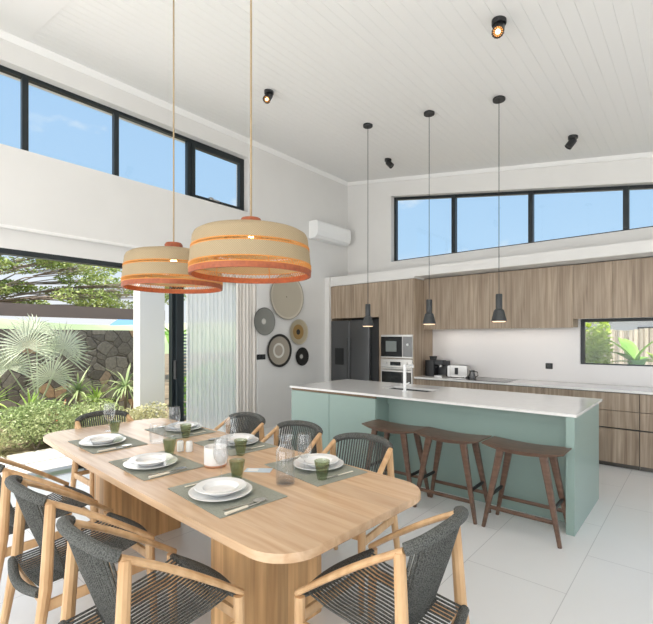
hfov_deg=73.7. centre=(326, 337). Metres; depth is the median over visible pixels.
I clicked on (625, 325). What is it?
house
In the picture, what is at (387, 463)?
dining chair
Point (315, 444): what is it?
dining chair
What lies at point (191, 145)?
window
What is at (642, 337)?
bamboo fence
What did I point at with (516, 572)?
floor
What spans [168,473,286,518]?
placemat
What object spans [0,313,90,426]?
fan palm
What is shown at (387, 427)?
bar stool
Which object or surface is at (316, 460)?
plate
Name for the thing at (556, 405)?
island countertop
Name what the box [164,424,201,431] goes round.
dinner plate
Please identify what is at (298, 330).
wall plate
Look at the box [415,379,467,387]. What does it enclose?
base cabinet
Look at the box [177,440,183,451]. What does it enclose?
shaker
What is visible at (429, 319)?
pendant
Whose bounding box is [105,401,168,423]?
shrub
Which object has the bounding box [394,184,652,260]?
window
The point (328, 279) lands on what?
trim
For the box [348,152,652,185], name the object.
trim
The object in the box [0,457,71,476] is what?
paving slab
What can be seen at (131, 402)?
ornamental grass
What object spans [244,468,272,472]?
flyer
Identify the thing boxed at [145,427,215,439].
placemat
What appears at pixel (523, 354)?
backsplash
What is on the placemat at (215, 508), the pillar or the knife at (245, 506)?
the knife at (245, 506)
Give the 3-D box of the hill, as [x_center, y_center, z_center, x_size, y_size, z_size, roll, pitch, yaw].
[-35.735,-0.380,70.371,34.000,7.760,180.000,0,0,41]
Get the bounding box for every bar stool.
[361,419,429,506]
[413,426,490,524]
[481,436,571,548]
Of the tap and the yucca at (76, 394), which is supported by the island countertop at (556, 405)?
the tap
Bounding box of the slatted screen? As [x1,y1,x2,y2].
[184,334,185,416]
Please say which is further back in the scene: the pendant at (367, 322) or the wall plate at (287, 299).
the wall plate at (287, 299)
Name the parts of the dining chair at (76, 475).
leg, armrest, rail, leg, rail, backrest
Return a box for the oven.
[381,358,412,383]
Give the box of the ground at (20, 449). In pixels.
[0,354,185,458]
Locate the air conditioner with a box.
[309,220,350,246]
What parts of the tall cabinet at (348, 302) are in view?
panel, door, door, panel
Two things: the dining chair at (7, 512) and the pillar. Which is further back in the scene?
the pillar
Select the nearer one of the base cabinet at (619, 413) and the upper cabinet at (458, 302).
the base cabinet at (619, 413)
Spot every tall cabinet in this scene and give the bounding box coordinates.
[331,282,379,381]
[380,278,432,383]
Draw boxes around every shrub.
[0,399,76,449]
[59,397,123,429]
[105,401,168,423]
[184,376,185,414]
[586,322,615,363]
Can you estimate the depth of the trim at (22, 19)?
3.87 m
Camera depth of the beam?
9.13 m
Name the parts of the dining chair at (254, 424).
armrest, leg, backrest, rail, armrest, leg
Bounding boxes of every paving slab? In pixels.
[0,456,14,467]
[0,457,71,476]
[7,448,65,464]
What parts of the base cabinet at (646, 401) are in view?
drawer, drawer, drawer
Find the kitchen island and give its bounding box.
[292,388,598,536]
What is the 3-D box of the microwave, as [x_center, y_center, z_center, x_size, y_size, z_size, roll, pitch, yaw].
[1.273,0.135,7.116,0.582,0.370,0.555,0,0,41]
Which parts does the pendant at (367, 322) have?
lamp shade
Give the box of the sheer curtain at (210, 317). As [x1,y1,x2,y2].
[186,273,235,432]
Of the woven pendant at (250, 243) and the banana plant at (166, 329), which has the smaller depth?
the woven pendant at (250, 243)
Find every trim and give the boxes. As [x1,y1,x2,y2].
[0,0,69,40]
[0,30,347,185]
[0,224,140,247]
[325,277,330,381]
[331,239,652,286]
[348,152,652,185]
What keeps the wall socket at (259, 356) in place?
attached to the wall at (38, 192)
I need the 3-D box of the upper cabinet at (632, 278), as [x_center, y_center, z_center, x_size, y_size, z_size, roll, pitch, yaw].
[3.972,-0.591,5.083,1.014,0.698,0.307,0,0,41]
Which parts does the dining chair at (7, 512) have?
rail, leg, backrest, armrest, rail, seat, armrest, seat rail, leg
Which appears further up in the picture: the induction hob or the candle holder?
the induction hob
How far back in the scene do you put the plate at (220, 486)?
2.10 m
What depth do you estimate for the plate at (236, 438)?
3.12 m
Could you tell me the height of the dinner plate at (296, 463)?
0.023 m
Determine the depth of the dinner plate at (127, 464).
2.50 m
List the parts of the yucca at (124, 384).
stem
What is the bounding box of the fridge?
[331,320,378,398]
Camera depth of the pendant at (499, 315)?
4.35 m
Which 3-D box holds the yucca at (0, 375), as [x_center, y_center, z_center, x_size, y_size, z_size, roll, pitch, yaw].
[-5.012,1.040,6.460,0.809,1.020,0.915,0,0,-14]
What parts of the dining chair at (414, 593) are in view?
leg, seat rail, armrest, leg, seat, leg, armrest, rail, backrest, rail, leg, seat rail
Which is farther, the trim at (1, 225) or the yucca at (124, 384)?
the yucca at (124, 384)
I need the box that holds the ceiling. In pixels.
[28,0,652,181]
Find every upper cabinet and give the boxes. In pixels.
[424,273,489,329]
[490,265,577,328]
[573,261,612,318]
[613,257,652,317]
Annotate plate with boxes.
[79,436,125,445]
[83,434,121,443]
[123,456,177,469]
[128,452,172,466]
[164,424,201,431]
[168,421,198,429]
[188,482,251,501]
[194,477,246,496]
[216,437,258,445]
[220,433,254,443]
[254,307,274,334]
[267,334,291,366]
[270,274,303,319]
[290,319,307,344]
[293,459,343,470]
[296,347,308,365]
[297,453,338,467]
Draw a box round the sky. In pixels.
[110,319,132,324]
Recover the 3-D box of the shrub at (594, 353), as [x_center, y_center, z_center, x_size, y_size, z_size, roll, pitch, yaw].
[4.360,0.562,7.057,0.539,2.088,0.574,0,0,38]
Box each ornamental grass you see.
[0,419,44,457]
[114,402,145,421]
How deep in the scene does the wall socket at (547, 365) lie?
6.03 m
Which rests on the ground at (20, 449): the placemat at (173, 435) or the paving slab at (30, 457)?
the paving slab at (30, 457)
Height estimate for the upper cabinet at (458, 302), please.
0.808 m
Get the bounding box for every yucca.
[0,375,16,423]
[8,388,56,441]
[52,368,104,412]
[76,383,119,408]
[100,363,132,411]
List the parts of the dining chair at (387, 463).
armrest, leg, backrest, leg, rail, rail, armrest, leg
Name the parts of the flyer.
printed panel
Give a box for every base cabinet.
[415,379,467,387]
[467,382,543,393]
[543,387,639,469]
[640,394,652,472]
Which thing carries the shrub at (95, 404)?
on the ground at (20, 449)
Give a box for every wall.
[0,38,347,428]
[0,329,132,427]
[348,157,652,386]
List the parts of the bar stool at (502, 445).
leg, leg, seat, leg, leg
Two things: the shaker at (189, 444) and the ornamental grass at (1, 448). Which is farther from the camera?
the ornamental grass at (1, 448)
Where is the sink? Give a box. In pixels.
[390,388,429,391]
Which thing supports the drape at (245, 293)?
hanging from the wall at (38, 192)
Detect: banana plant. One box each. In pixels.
[165,328,185,342]
[600,337,652,364]
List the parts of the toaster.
panel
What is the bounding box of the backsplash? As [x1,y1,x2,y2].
[433,328,652,386]
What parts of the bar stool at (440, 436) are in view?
leg, leg, seat, leg, leg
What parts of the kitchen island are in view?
panel, panel, rail, panel, skirting, panel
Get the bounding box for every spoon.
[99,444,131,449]
[148,467,185,475]
[223,497,265,510]
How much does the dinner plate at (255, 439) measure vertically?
0.023 m
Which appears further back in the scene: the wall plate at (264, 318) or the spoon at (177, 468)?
the wall plate at (264, 318)
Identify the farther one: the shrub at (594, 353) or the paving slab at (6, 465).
the shrub at (594, 353)
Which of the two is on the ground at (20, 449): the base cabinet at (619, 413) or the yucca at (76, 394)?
the yucca at (76, 394)
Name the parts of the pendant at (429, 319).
lamp shade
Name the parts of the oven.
glass, door, control panel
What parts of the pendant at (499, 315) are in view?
lamp shade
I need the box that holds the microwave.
[381,335,412,358]
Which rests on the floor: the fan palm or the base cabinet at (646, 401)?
the base cabinet at (646, 401)
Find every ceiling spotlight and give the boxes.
[263,89,273,103]
[385,158,393,168]
[491,15,506,38]
[565,134,577,149]
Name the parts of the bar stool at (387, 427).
leg, leg, seat, leg, leg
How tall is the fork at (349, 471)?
0.006 m
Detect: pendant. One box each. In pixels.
[121,0,222,293]
[188,0,310,283]
[362,123,373,326]
[422,110,435,324]
[491,95,506,321]
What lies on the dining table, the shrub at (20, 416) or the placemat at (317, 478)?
the placemat at (317, 478)
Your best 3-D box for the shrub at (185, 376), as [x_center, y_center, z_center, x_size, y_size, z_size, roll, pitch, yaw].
[-2.207,0.979,8.426,1.014,1.204,1.466,0,0,41]
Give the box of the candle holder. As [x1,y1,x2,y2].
[204,443,226,467]
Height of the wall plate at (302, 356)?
0.310 m
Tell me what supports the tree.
on the ground at (20, 449)
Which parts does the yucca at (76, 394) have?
stem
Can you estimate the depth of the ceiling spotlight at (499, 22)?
3.18 m
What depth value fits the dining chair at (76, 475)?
3.74 m
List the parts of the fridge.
door, handle, handle, door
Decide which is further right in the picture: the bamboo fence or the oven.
the bamboo fence
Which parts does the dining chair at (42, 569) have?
leg, seat rail, rail, backrest, leg, rail, armrest, seat, rail, armrest, seat rail, leg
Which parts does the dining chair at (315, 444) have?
armrest, leg, backrest, rail, armrest, leg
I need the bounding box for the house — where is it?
[586,321,652,363]
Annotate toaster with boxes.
[447,365,469,377]
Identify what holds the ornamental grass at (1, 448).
on the ground at (20, 449)
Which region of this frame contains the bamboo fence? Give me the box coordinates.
[586,328,652,364]
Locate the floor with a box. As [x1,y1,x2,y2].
[0,430,652,623]
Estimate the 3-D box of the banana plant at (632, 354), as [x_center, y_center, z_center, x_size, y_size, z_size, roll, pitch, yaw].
[4.867,0.757,6.916,1.126,1.586,0.914,0,0,-24]
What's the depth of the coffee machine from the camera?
6.80 m
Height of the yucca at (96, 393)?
0.838 m
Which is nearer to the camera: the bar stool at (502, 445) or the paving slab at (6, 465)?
the bar stool at (502, 445)
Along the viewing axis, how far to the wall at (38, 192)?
5.43 m
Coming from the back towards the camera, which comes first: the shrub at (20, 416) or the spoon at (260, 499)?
the shrub at (20, 416)
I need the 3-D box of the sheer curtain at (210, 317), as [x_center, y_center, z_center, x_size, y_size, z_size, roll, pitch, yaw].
[-1.605,0.190,6.173,0.051,2.580,0.860,0,0,41]
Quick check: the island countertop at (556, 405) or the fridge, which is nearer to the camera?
the island countertop at (556, 405)
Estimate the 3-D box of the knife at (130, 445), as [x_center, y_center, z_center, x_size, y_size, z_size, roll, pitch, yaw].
[-1.415,0.740,2.924,0.016,0.010,0.230,0,0,40]
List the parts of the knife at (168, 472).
handle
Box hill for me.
[0,318,185,353]
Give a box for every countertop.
[290,379,601,417]
[414,375,652,394]
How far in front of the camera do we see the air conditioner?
7.67 m
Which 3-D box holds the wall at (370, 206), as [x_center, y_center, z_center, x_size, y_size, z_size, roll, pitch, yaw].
[3.558,-0.765,5.778,8.150,4.530,0.200,0,0,41]
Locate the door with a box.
[0,248,185,479]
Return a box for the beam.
[0,302,132,319]
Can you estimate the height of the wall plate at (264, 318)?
0.430 m
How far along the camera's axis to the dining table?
2.10 m
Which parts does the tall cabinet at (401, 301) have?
panel, door, panel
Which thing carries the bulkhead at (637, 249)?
attached to the wall at (370, 206)
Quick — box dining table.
[43,418,420,623]
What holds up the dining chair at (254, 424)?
on the floor
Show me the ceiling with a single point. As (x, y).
(562, 69)
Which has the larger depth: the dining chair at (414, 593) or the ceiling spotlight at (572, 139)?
the ceiling spotlight at (572, 139)
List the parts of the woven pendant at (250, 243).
lamp shade, lamp shade, cord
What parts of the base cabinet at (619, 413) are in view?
drawer, drawer, drawer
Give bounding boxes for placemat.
[68,433,147,453]
[109,451,204,480]
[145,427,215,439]
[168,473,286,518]
[194,439,275,455]
[265,458,367,486]
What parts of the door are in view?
handle, frame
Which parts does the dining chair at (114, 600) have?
seat rail, leg, rail, backrest, leg, rail, armrest, seat, leg, armrest, seat rail, leg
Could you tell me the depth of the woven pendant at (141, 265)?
2.75 m
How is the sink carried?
in the island countertop at (556, 405)
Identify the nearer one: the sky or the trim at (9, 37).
the trim at (9, 37)
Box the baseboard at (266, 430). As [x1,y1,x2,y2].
[264,426,291,434]
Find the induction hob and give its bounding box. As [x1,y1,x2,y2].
[454,377,516,381]
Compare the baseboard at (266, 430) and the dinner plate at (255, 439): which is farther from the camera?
the baseboard at (266, 430)
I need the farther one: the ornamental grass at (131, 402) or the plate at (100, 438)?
the ornamental grass at (131, 402)
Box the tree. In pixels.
[0,255,185,308]
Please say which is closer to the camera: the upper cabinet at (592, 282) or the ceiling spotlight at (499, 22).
the ceiling spotlight at (499, 22)
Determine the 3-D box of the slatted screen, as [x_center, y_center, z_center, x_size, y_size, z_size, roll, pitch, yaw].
[-2.760,0.725,8.211,0.040,1.650,0.400,0,0,41]
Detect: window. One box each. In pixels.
[0,65,243,210]
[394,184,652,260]
[581,317,652,366]
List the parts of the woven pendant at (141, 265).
lamp shade, lamp shade, cord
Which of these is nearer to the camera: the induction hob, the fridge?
the induction hob
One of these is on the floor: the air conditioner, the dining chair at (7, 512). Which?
the dining chair at (7, 512)
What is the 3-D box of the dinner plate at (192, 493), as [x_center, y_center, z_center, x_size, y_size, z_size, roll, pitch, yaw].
[-0.504,0.735,2.078,0.297,0.023,0.297,0,0,41]
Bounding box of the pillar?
[133,274,164,419]
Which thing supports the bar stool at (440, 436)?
on the floor
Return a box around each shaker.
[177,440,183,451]
[186,440,192,451]
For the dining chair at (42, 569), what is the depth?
2.02 m
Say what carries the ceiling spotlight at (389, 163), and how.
attached to the ceiling
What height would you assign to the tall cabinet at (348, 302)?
2.420 m
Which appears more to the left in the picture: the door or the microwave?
the door
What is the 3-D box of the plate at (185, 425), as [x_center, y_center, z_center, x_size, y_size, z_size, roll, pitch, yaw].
[-1.163,0.720,3.542,0.244,0.035,0.244,0,0,41]
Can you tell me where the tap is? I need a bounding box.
[402,364,413,391]
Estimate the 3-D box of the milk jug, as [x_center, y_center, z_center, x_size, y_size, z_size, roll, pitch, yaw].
[2.155,0.540,6.422,0.110,0.120,0.138,0,0,-17]
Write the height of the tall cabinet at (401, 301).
2.420 m
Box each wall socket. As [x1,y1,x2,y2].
[257,354,264,359]
[545,363,552,368]
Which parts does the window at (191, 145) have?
handle, sash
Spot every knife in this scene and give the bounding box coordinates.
[97,445,130,451]
[148,468,186,478]
[224,499,268,514]
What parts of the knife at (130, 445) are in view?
handle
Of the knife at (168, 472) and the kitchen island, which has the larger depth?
the kitchen island
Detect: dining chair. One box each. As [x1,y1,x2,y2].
[0,457,98,580]
[0,475,157,623]
[56,515,244,623]
[70,410,133,531]
[213,412,265,440]
[261,420,322,453]
[294,506,469,623]
[322,432,399,615]
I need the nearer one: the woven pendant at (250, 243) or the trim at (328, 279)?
the woven pendant at (250, 243)
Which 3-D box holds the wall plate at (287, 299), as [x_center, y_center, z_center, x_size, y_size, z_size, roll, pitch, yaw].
[-0.643,-0.670,7.107,0.035,0.750,0.750,0,0,41]
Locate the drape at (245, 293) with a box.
[236,275,255,432]
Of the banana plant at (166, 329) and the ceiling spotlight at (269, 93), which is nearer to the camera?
the ceiling spotlight at (269, 93)
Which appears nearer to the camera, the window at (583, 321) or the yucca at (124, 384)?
the window at (583, 321)
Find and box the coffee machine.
[425,356,449,376]
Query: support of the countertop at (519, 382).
on the cabinet
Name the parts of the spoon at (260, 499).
handle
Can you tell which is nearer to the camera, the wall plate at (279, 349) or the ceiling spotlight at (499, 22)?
the ceiling spotlight at (499, 22)
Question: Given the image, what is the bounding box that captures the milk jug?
[468,370,477,377]
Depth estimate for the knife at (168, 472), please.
2.36 m
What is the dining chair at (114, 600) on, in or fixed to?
on the floor
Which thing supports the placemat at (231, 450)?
on the dining table
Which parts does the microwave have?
door, control panel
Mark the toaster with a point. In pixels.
(452, 370)
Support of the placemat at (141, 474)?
on the dining table
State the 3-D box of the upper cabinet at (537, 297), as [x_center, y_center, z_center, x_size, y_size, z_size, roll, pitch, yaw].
[2.855,-0.536,6.045,1.064,0.808,0.307,0,0,41]
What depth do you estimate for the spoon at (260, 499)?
1.96 m
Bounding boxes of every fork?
[325,471,352,478]
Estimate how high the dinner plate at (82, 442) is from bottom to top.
0.023 m
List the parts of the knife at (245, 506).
handle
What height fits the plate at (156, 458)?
0.035 m
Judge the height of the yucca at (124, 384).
1.055 m
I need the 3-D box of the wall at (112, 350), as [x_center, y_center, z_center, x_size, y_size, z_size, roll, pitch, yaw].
[-6.434,0.698,6.512,0.250,1.705,7.470,0,0,41]
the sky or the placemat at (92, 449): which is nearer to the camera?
the placemat at (92, 449)
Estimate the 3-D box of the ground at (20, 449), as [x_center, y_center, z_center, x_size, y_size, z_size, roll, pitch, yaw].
[-11.346,1.650,21.649,34.550,0.200,42.000,0,0,41]
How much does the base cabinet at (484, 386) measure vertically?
0.872 m
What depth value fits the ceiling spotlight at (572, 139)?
5.04 m
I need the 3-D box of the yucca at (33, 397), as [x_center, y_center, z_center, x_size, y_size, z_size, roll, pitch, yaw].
[-4.413,1.135,6.516,0.726,0.829,0.818,0,0,0]
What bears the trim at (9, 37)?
attached to the wall at (38, 192)

